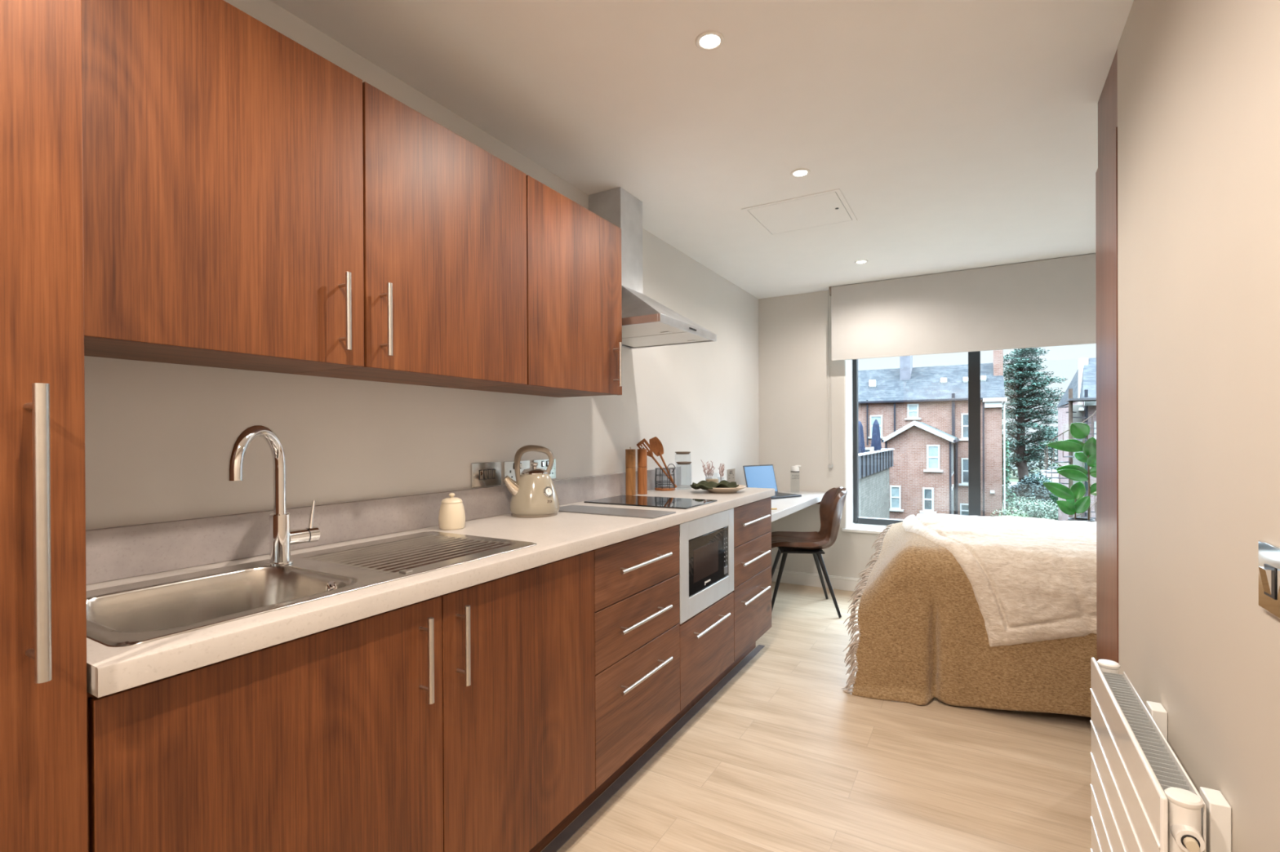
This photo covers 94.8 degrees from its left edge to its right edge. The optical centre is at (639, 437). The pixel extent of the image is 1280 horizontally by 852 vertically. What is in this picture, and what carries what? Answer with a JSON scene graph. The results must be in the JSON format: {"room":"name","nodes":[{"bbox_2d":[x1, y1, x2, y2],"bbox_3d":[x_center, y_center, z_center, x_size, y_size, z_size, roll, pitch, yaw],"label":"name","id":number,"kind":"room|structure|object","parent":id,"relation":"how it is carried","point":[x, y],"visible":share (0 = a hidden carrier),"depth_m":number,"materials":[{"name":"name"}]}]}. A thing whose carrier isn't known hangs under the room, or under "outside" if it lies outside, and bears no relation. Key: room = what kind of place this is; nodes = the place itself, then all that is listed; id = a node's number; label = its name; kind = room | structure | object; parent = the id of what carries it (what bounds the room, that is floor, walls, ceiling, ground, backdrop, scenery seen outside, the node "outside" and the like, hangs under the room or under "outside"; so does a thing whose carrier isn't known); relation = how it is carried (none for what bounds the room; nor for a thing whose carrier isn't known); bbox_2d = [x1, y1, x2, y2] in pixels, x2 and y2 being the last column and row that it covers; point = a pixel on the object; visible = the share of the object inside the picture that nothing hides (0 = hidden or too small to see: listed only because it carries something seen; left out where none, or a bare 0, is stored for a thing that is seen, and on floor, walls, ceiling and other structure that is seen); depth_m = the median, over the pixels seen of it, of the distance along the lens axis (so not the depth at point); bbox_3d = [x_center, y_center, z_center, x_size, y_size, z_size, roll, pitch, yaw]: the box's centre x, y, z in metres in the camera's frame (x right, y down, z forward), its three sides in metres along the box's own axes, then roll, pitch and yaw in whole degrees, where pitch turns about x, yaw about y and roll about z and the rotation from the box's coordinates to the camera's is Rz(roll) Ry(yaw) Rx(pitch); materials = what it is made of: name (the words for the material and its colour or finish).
{"room":"studio apartment","nodes":[
{"label":"studio apartment","id":0,"kind":"room"},
{"bbox_2d":[84,0,759,530],"bbox_3d":[-0.562,0.030,2.460,0.150,2.410,6.900,0,0,30],"label":"wall","id":1,"kind":"structure","parent":0,"point":[160,437],"depth_m":1.92,"materials":[{"name":"paint"}]},
{"bbox_2d":[81,0,364,373],"bbox_3d":[-0.952,-0.522,1.256,0.373,0.700,0.598,0,0,30],"label":"upper cabinet","id":2,"kind":"object","parent":1,"relation":"attached to","point":[223,154],"visible":0.87,"depth_m":1.17,"materials":[{"name":"brown wood"}]},
{"bbox_2d":[85,466,680,585],"bbox_3d":[-0.502,0.245,2.393,0.019,0.113,3.005,0,0,30],"label":"upstand","id":3,"kind":"object","parent":1,"relation":"attached to","point":[118,553],"visible":0.8,"depth_m":1.55,"materials":[{"name":"grey stone"}]},
{"bbox_2d":[291,81,527,388],"bbox_3d":[-0.652,-0.525,1.776,0.373,0.700,0.598,0,0,30],"label":"upper cabinet","id":4,"kind":"object","parent":1,"relation":"attached to","point":[445,217],"visible":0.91,"depth_m":1.65,"materials":[{"name":"brown wood"}]},
{"bbox_2d":[471,462,501,488],"bbox_3d":[-0.586,0.140,2.255,0.012,0.091,0.154,0,0,30],"label":"light switch","id":5,"kind":"object","parent":1,"relation":"attached to","point":[482,474],"visible":1,"depth_m":2.25,"materials":[{"name":"silver metal"}]},
{"bbox_2d":[503,460,529,484],"bbox_3d":[-0.500,0.139,2.404,0.012,0.089,0.152,0,0,30],"label":"double socket","id":6,"kind":"object","parent":1,"relation":"attached to","point":[508,466],"visible":0.59,"depth_m":2.38,"materials":[{"name":"silver metal"}]},
{"bbox_2d":[461,174,622,397],"bbox_3d":[-0.352,-0.528,2.296,0.373,0.700,0.598,0,0,30],"label":"upper cabinet","id":7,"kind":"object","parent":1,"relation":"attached to","point":[574,296],"visible":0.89,"depth_m":2.18,"materials":[{"name":"brown wood"}]},
{"bbox_2d":[533,458,555,479],"bbox_3d":[-0.412,0.138,2.557,0.012,0.088,0.149,0,0,30],"label":"double socket","id":8,"kind":"object","parent":1,"relation":"attached to","point":[542,464],"visible":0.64,"depth_m":2.56,"materials":[{"name":"silver metal"}]},
{"bbox_2d":[588,186,716,349],"bbox_3d":[0.018,-0.830,2.815,0.501,0.696,0.602,0,0,30],"label":"hood","id":9,"kind":"object","parent":1,"relation":"attached to","point":[646,322],"visible":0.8,"depth_m":2.80,"materials":[{"name":"metal"}]},
{"bbox_2d":[726,468,734,482],"bbox_3d":[0.694,0.287,4.473,0.012,0.099,0.160,0,0,30],"label":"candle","id":10,"kind":"object","parent":1,"relation":"attached to","point":[730,473],"visible":0.98,"depth_m":4.45,"materials":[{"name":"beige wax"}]},
{"bbox_2d":[771,489,826,522],"bbox_3d":[0.889,0.492,4.230,0.588,0.095,1.564,0,0,30],"label":"desk","id":11,"kind":"object","parent":1,"relation":"attached to","point":[784,506],"visible":0.23,"depth_m":4.10,"materials":[{"name":"laminate"}]},
{"bbox_2d":[742,464,801,499],"bbox_3d":[0.998,0.326,4.444,0.320,0.230,0.295,0,0,-34],"label":"laptop","id":12,"kind":"object","parent":11,"relation":"on","point":[756,476],"visible":0.73,"depth_m":4.53,"materials":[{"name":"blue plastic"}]},
{"bbox_2d":[790,465,800,490],"bbox_3d":[1.253,0.330,4.753,0.074,0.221,0.071,0,0,-41],"label":"water bottle","id":13,"kind":"object","parent":11,"relation":"on","point":[795,468],"visible":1,"depth_m":4.73,"materials":[{"name":"plastic"}]},
{"bbox_2d":[270,0,1133,298],"bbox_3d":[0.883,-1.239,1.619,3.500,0.120,6.900,0,0,30],"label":"ceiling","id":14,"kind":"structure","parent":0,"point":[956,135],"depth_m":2.09,"materials":[{"name":"paint"}]},
{"bbox_2d":[695,31,724,51],"bbox_3d":[0.207,-1.174,1.744,0.086,0.005,0.086,0,0,30],"label":"recessed light","id":15,"kind":"object","parent":14,"relation":"in","point":[708,41],"visible":1,"depth_m":1.74,"materials":[{"name":"white paint"}]},
{"bbox_2d":[741,188,857,235],"bbox_3d":[0.854,-1.181,3.123,0.490,0.005,0.476,0,0,30],"label":"access panel","id":16,"kind":"object","parent":14,"relation":"attached to","point":[827,208],"visible":1,"depth_m":3.10,"materials":[{"name":"paint"}]},
{"bbox_2d":[790,168,810,177],"bbox_3d":[0.715,-1.179,2.624,0.086,0.005,0.086,0,0,30],"label":"recessed light","id":17,"kind":"object","parent":14,"relation":"in","point":[802,172],"visible":1,"depth_m":2.62,"materials":[{"name":"white paint"}]},
{"bbox_2d":[854,259,867,264],"bbox_3d":[1.494,-1.187,3.975,0.086,0.005,0.086,0,0,30],"label":"recessed light","id":18,"kind":"object","parent":14,"relation":"in","point":[862,261],"visible":1,"depth_m":3.97,"materials":[{"name":"white paint"}]},
{"bbox_2d":[540,581,1091,851],"bbox_3d":[0.895,1.291,1.627,3.500,0.120,6.900,0,0,30],"label":"floor","id":19,"kind":"structure","parent":0,"point":[782,758],"depth_m":2.16,"materials":[{"name":"brown wood"}]},
{"bbox_2d":[0,0,88,851],"bbox_3d":[-1.130,0.186,0.668,0.648,2.113,0.600,0,0,30],"label":"tall cabinet","id":20,"kind":"object","parent":19,"relation":"on","point":[44,797],"visible":1,"depth_m":0.75,"materials":[{"name":"brown wood"}]},
{"bbox_2d":[87,550,595,851],"bbox_3d":[-0.681,0.725,1.457,0.635,0.757,1.198,0,0,30],"label":"base cabinet","id":21,"kind":"object","parent":19,"relation":"on","point":[463,720],"visible":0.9,"depth_m":1.18,"materials":[{"name":"brown wood"}]},
{"bbox_2d":[86,484,774,697],"bbox_3d":[-0.242,0.321,2.243,0.619,0.040,3.005,0,0,30],"label":"countertop","id":22,"kind":"structure","parent":21,"relation":"on","point":[109,670],"depth_m":1.26,"materials":[{"name":"stone"}]},
{"bbox_2d":[227,424,319,565],"bbox_3d":[-0.862,0.136,1.369,0.076,0.332,0.265,0,0,9],"label":"mixer tap","id":23,"kind":"object","parent":22,"relation":"on","point":[281,535],"visible":1,"depth_m":1.40,"materials":[{"name":"silver metal"}]},
{"bbox_2d":[86,531,537,647],"bbox_3d":[-0.721,0.380,1.384,0.468,0.162,0.957,0,0,30],"label":"sink","id":24,"kind":"object","parent":22,"relation":"in","point":[133,614],"visible":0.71,"depth_m":1.31,"materials":[{"name":"metal"}]},
{"bbox_2d":[438,493,465,530],"bbox_3d":[-0.630,0.244,1.972,0.086,0.119,0.086,0,0,30],"label":"ceramic jar","id":25,"kind":"object","parent":22,"relation":"on","point":[451,516],"visible":1,"depth_m":1.94,"materials":[{"name":"beige ceramic"}]},
{"bbox_2d":[502,444,559,518],"bbox_3d":[-0.412,0.165,2.301,0.193,0.274,0.193,0,0,15],"label":"kettle","id":26,"kind":"object","parent":22,"relation":"on","point":[534,494],"visible":1,"depth_m":2.24,"materials":[{"name":"metal"}]},
{"bbox_2d":[558,505,675,519],"bbox_3d":[-0.126,0.297,2.387,0.512,0.005,0.190,0,0,30],"label":"board","id":27,"kind":"object","parent":22,"relation":"on","point":[631,513],"visible":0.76,"depth_m":2.36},
{"bbox_2d":[625,446,635,495],"bbox_3d":[-0.049,0.172,3.063,0.053,0.251,0.053,0,0,30],"label":"pepper mill","id":28,"kind":"object","parent":22,"relation":"on","point":[630,454],"visible":1,"depth_m":3.04,"materials":[{"name":"brown wood"}]},
{"bbox_2d":[637,446,647,494],"bbox_3d":[0.012,0.172,3.109,0.051,0.251,0.051,0,0,30],"label":"pepper mill","id":29,"kind":"object","parent":22,"relation":"on","point":[642,453],"visible":1,"depth_m":3.09,"materials":[{"name":"brown wood"}]},
{"bbox_2d":[583,494,717,509],"bbox_3d":[0.051,0.295,2.731,0.520,0.006,0.340,0,0,30],"label":"cooktop","id":30,"kind":"object","parent":22,"relation":"in","point":[630,500],"visible":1,"depth_m":2.69,"materials":[{"name":"black glass"}]},
{"bbox_2d":[654,463,675,491],"bbox_3d":[0.141,0.221,3.331,0.116,0.150,0.116,0,0,30],"label":"utensil caddy","id":31,"kind":"object","parent":22,"relation":"on","point":[662,489],"visible":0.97,"depth_m":3.31,"materials":[{"name":"black metal"}]},
{"bbox_2d":[636,438,676,486],"bbox_3d":[0.097,0.144,3.285,0.264,0.283,0.026,0,0,-34],"label":"wooden spatula","id":32,"kind":"object","parent":31,"relation":"in","point":[650,453],"visible":0.88,"depth_m":3.25,"materials":[{"name":"brown wood"}]},
{"bbox_2d":[648,436,676,488],"bbox_3d":[0.132,0.138,3.289,0.171,0.291,0.030,0,0,-26],"label":"wooden spoon","id":33,"kind":"object","parent":31,"relation":"in","point":[656,446],"visible":1,"depth_m":3.28,"materials":[{"name":"brown wood"}]},
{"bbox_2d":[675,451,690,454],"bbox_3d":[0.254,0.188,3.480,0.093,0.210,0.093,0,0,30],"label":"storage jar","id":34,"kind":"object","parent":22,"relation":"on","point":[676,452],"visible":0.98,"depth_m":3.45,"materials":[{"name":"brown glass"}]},
{"bbox_2d":[675,462,691,488],"bbox_3d":[0.252,0.216,3.377,0.089,0.155,0.089,0,0,30],"label":"storage jar","id":35,"kind":"object","parent":22,"relation":"on","point":[678,463],"visible":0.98,"depth_m":3.35,"materials":[{"name":"clear glass"}]},
{"bbox_2d":[706,478,718,483],"bbox_3d":[0.418,0.249,3.408,0.080,0.089,0.080,0,0,30],"label":"glass","id":36,"kind":"object","parent":22,"relation":"on","point":[716,481],"visible":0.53,"depth_m":3.38,"materials":[{"name":"glass"}]},
{"bbox_2d":[700,459,715,479],"bbox_3d":[0.406,0.212,3.490,0.068,0.165,0.106,0,0,-18],"label":"dried flowers","id":37,"kind":"object","parent":36,"relation":"in","point":[708,468],"visible":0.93,"depth_m":3.48,"materials":[{"name":"pink plant"}]},
{"bbox_2d":[718,463,724,480],"bbox_3d":[0.485,0.223,3.525,0.052,0.142,0.061,0,0,30],"label":"dried flowers","id":38,"kind":"object","parent":22,"relation":"on","point":[722,467],"visible":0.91,"depth_m":3.52,"materials":[{"name":"pink plant"}]},
{"bbox_2d":[706,484,746,493],"bbox_3d":[0.450,0.278,3.199,0.253,0.033,0.253,0,0,30],"label":"dinner plate","id":39,"kind":"object","parent":22,"relation":"on","point":[740,486],"visible":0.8,"depth_m":3.11,"materials":[{"name":"beige ceramic"}]},
{"bbox_2d":[690,480,738,489],"bbox_3d":[0.400,0.259,3.187,0.240,0.050,0.190,0,0,-1],"label":"napkin","id":40,"kind":"object","parent":39,"relation":"on","point":[704,485],"visible":0.96,"depth_m":3.15,"materials":[{"name":"green fabric"}]},
{"bbox_2d":[593,524,679,789],"bbox_3d":[-0.231,0.721,2.236,0.635,0.757,0.598,0,0,30],"label":"base cabinet","id":41,"kind":"object","parent":19,"relation":"on","point":[637,615],"visible":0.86,"depth_m":2.04,"materials":[{"name":"brown wood"}]},
{"bbox_2d":[528,641,755,851],"bbox_3d":[-0.281,1.168,2.268,0.483,0.133,3.000,0,0,30],"label":"plinth","id":42,"kind":"object","parent":19,"relation":"on","point":[583,806],"visible":0.28,"depth_m":2.19,"materials":[{"name":"brown wood"}]},
{"bbox_2d":[541,644,764,851],"bbox_3d":[-0.041,1.232,2.154,0.037,0.004,3.042,0,0,30],"label":"trim","id":43,"kind":"structure","parent":19,"relation":"on","point":[601,801],"depth_m":2.21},
{"bbox_2d":[680,591,733,711],"bbox_3d":[0.069,0.717,2.756,0.635,0.757,0.598,0,0,30],"label":"base cabinet","id":44,"kind":"object","parent":19,"relation":"on","point":[707,637],"visible":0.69,"depth_m":2.57,"materials":[{"name":"brown wood"}]},
{"bbox_2d":[678,507,733,624],"bbox_3d":[0.128,0.546,2.721,0.423,0.402,0.594,0,0,30],"label":"microwave","id":45,"kind":"object","parent":44,"relation":"in","point":[706,544],"visible":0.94,"depth_m":2.57,"materials":[{"name":"silver glass"}]},
{"bbox_2d":[732,497,771,661],"bbox_3d":[0.368,0.714,3.276,0.635,0.757,0.598,0,0,30],"label":"base cabinet","id":46,"kind":"object","parent":19,"relation":"on","point":[752,591],"visible":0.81,"depth_m":3.09,"materials":[{"name":"brown wood"}]},
{"bbox_2d":[771,486,847,617],"bbox_3d":[1.187,0.788,4.243,0.573,0.866,0.482,0,0,7],"label":"desk chair","id":47,"kind":"object","parent":19,"relation":"on","point":[832,504],"visible":0.9,"depth_m":4.13,"materials":[{"name":"brown leather"}]},
{"bbox_2d":[1095,48,1118,662],"bbox_3d":[1.809,0.021,1.814,0.600,2.409,0.406,0,0,30],"label":"wardrobe","id":48,"kind":"object","parent":19,"relation":"on","point":[1106,175],"visible":0.14,"depth_m":1.91,"materials":[{"name":"brown wood"}]},
{"bbox_2d":[758,290,884,578],"bbox_3d":[2.510,0.009,4.434,3.200,2.410,0.410,0,0,30],"label":"wall","id":49,"kind":"structure","parent":0,"point":[797,370],"depth_m":4.86,"materials":[{"name":"paint"}]},
{"bbox_2d":[771,568,866,591],"bbox_3d":[2.409,1.162,4.252,3.200,0.106,0.018,0,0,30],"label":"baseboard","id":50,"kind":"structure","parent":49,"relation":"attached to","point":[847,584],"depth_m":4.81,"materials":[{"name":"white paint"}]},
{"bbox_2d":[844,360,853,528],"bbox_3d":[2.487,-0.145,4.389,1.795,1.780,0.309,0,0,30],"label":"trim","id":51,"kind":"structure","parent":49,"relation":"attached to","point":[848,364],"depth_m":4.80,"materials":[{"name":"white paint"}]},
{"bbox_2d":[841,523,888,533],"bbox_3d":[2.485,0.733,4.382,1.831,0.023,0.332,0,0,30],"label":"windowsill","id":52,"kind":"structure","parent":49,"relation":"attached to","point":[858,528],"depth_m":4.69,"materials":[{"name":"white paint"}]},
{"bbox_2d":[1042,422,1096,521],"bbox_3d":[3.008,0.307,4.064,0.383,0.824,0.164,0,0,30],"label":"rubber plant","id":53,"kind":"object","parent":52,"relation":"on","point":[1071,506],"visible":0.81,"depth_m":4.05,"materials":[{"name":"green plant"}]},
{"bbox_2d":[853,351,981,525],"bbox_3d":[2.578,-0.154,4.544,1.772,1.741,0.070,0,0,30],"label":"window","id":54,"kind":"structure","parent":49,"relation":"in","point":[974,357],"depth_m":4.53,"materials":[{"name":"black metal"}]},
{"bbox_2d":[827,253,1096,468],"bbox_3d":[2.374,-0.476,4.203,2.026,1.434,0.116,0,0,30],"label":"roller blind","id":55,"kind":"object","parent":49,"relation":"attached to","point":[1052,302],"visible":0.74,"depth_m":4.16,"materials":[{"name":"fabric"}]},
{"bbox_2d":[1117,0,1279,851],"bbox_3d":[1.025,0.030,-0.147,1.195,2.410,3.770,0,0,30],"label":"wall","id":56,"kind":"structure","parent":0,"point":[1198,81],"depth_m":1.10,"materials":[{"name":"paint"}]},
{"bbox_2d":[1089,657,1231,851],"bbox_3d":[1.082,0.859,1.251,0.107,0.533,0.733,0,0,30],"label":"radiator","id":57,"kind":"object","parent":56,"relation":"attached to","point":[1144,799],"visible":1,"depth_m":1.18,"materials":[{"name":"metal"}]},
{"bbox_2d":[1258,540,1279,618],"bbox_3d":[0.891,0.200,0.832,0.016,0.098,0.088,0,0,30],"label":"rocker switch","id":58,"kind":"object","parent":56,"relation":"attached to","point":[1268,553],"visible":1,"depth_m":0.83,"materials":[{"name":"silver metal"}]},
{"label":"outside","id":59,"kind":"structure","parent":0,"visible":0},
{"bbox_2d":[1002,463,1049,514],"bbox_3d":[48.590,5.902,67.480,140.000,0.200,154.600,0,0,30],"label":"ground","id":60,"kind":"structure","parent":59,"point":[1014,479],"depth_m":85.77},
{"bbox_2d":[853,448,894,525],"bbox_3d":[4.186,3.397,21.993,7.060,5.510,24.250,0,0,30],"label":"terrace","id":61,"kind":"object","parent":60,"relation":"on","point":[873,466],"visible":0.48,"depth_m":25.80,"materials":[{"name":"grey concrete"}]},
{"bbox_2d":[857,420,865,453],"bbox_3d":[9.208,0.326,24.706,0.480,2.088,0.468,0,0,30],"label":"closed parasol","id":62,"kind":"object","parent":61,"relation":"on","point":[861,440],"visible":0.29,"depth_m":24.54,"materials":[{"name":"blue fabric"}]},
{"bbox_2d":[871,419,881,451],"bbox_3d":[11.092,0.243,27.660,0.480,2.218,0.468,0,0,30],"label":"closed parasol","id":63,"kind":"object","parent":61,"relation":"on","point":[876,438],"visible":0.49,"depth_m":27.51,"materials":[{"name":"blue fabric"}]},
{"bbox_2d":[881,421,959,519],"bbox_3d":[16.839,2.549,35.083,3.707,7.006,6.380,0,0,30],"label":"gabled wing","id":64,"kind":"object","parent":60,"relation":"on","point":[923,474],"visible":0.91,"depth_m":32.70},
{"bbox_2d":[857,349,1007,516],"bbox_3d":[13.338,-0.763,45.349,25.076,13.600,8.700,0,0,30],"label":"terrace","id":65,"kind":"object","parent":60,"relation":"on","point":[935,397],"visible":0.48,"depth_m":37.78,"materials":[{"name":"brick"}]},
{"bbox_2d":[1002,434,1016,515],"bbox_3d":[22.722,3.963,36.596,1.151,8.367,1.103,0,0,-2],"label":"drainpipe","id":66,"kind":"object","parent":65,"relation":"attached to","point":[1007,468],"visible":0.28,"depth_m":36.40,"materials":[{"name":"white plastic"}]},
{"bbox_2d":[991,506,1030,517],"bbox_3d":[20.436,5.152,31.999,2.674,2.782,2.844,0,0,-21],"label":"shrub","id":67,"kind":"object","parent":60,"relation":"on","point":[1011,513],"visible":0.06,"depth_m":32.13,"materials":[{"name":"green plant"}]},
{"bbox_2d":[1002,428,1035,469],"bbox_3d":[64.823,2.444,106.214,12.234,9.142,11.598,0,0,30],"label":"tree","id":68,"kind":"object","parent":60,"relation":"on","point":[1007,429],"visible":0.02,"depth_m":105.29,"materials":[{"name":"green plant"}]},
{"bbox_2d":[1002,482,1036,512],"bbox_3d":[24.797,4.420,38.475,2.528,3.177,2.102,0,0,30],"label":"shrub","id":69,"kind":"object","parent":60,"relation":"on","point":[1017,495],"visible":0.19,"depth_m":38.32,"materials":[{"name":"green plant"}]},
{"bbox_2d":[1002,482,1053,506],"bbox_3d":[54.421,5.801,54.072,36.500,0.030,32.000,0,0,30],"label":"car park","id":70,"kind":"structure","parent":60,"relation":"on","point":[1012,483],"depth_m":72.86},
{"bbox_2d":[1039,473,1057,482],"bbox_3d":[50.385,5.027,71.192,4.200,1.450,1.800,0,0,7],"label":"parked car","id":71,"kind":"object","parent":70,"relation":"on","point":[1054,475],"visible":0.09,"depth_m":70.57,"materials":[{"name":"white paint"}]},
{"bbox_2d":[1007,496,1057,519],"bbox_3d":[23.301,5.141,34.934,2.741,3.333,3.005,0,0,-23],"label":"shrub","id":72,"kind":"object","parent":60,"relation":"on","point":[1021,504],"visible":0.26,"depth_m":34.45,"materials":[{"name":"green plant"}]},
{"bbox_2d":[1008,454,1057,477],"bbox_3d":[76.561,4.058,71.208,111.584,3.660,5.234,0,0,30],"label":"hedge","id":73,"kind":"object","parent":60,"relation":"on","point":[1034,464],"visible":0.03,"depth_m":82.58,"materials":[{"name":"green plant"}]},
{"bbox_2d":[1001,347,1067,484],"bbox_3d":[28.796,-0.544,43.478,4.775,13.057,4.388,0,0,-3],"label":"pine tree","id":74,"kind":"object","parent":60,"relation":"on","point":[1022,367],"visible":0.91,"depth_m":43.09,"materials":[{"name":"green plant"}]},
{"bbox_2d":[1015,471,1057,517],"bbox_3d":[25.453,4.075,37.198,3.420,3.915,2.527,0,0,-10],"label":"shrub","id":75,"kind":"object","parent":60,"relation":"on","point":[1035,488],"visible":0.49,"depth_m":36.82,"materials":[{"name":"green plant"}]},
{"bbox_2d":[1026,426,1057,466],"bbox_3d":[82.310,2.885,114.266,13.939,11.273,15.141,0,0,30],"label":"tree","id":76,"kind":"object","parent":60,"relation":"on","point":[1051,454],"visible":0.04,"depth_m":112.79,"materials":[{"name":"green plant"}]},
{"bbox_2d":[1039,500,1057,520],"bbox_3d":[24.150,4.946,34.620,2.131,2.666,1.862,0,0,10],"label":"shrub","id":77,"kind":"object","parent":60,"relation":"on","point":[1055,510],"visible":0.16,"depth_m":34.60,"materials":[{"name":"green plant"}]},
{"bbox_2d":[1044,388,1096,521],"bbox_3d":[17.269,2.062,23.529,1.817,8.047,1.736,0,0,30],"label":"spiral staircase","id":78,"kind":"structure","parent":60,"relation":"on","point":[1070,400],"depth_m":23.48,"materials":[{"name":"metal"}]},
{"bbox_2d":[1057,357,1096,521],"bbox_3d":[24.235,1.151,25.770,9.550,9.790,9.550,0,0,30],"label":"house","id":79,"kind":"structure","parent":60,"relation":"on","point":[1083,384],"depth_m":25.78,"materials":[{"name":"pink brick"}]},
{"bbox_3d":[2.360,0.927,2.979,1.810,0.585,1.210,0,0,30],"label":"bed","id":80,"kind":"object","parent":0,"visible":0},
{"bbox_2d":[841,521,1097,717],"bbox_3d":[2.203,0.865,2.972,2.036,0.714,1.486,0,0,30],"label":"throw blanket","id":81,"kind":"object","parent":80,"relation":"on","point":[922,636],"visible":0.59,"depth_m":2.73,"materials":[{"name":"brown fabric"}]},
{"bbox_2d":[902,513,1097,647],"bbox_3d":[2.251,0.704,3.000,1.818,0.465,1.361,0,0,30],"label":"blanket","id":82,"kind":"object","parent":81,"relation":"on","point":[1032,580],"visible":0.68,"depth_m":2.62,"materials":[{"name":"beige fabric"}]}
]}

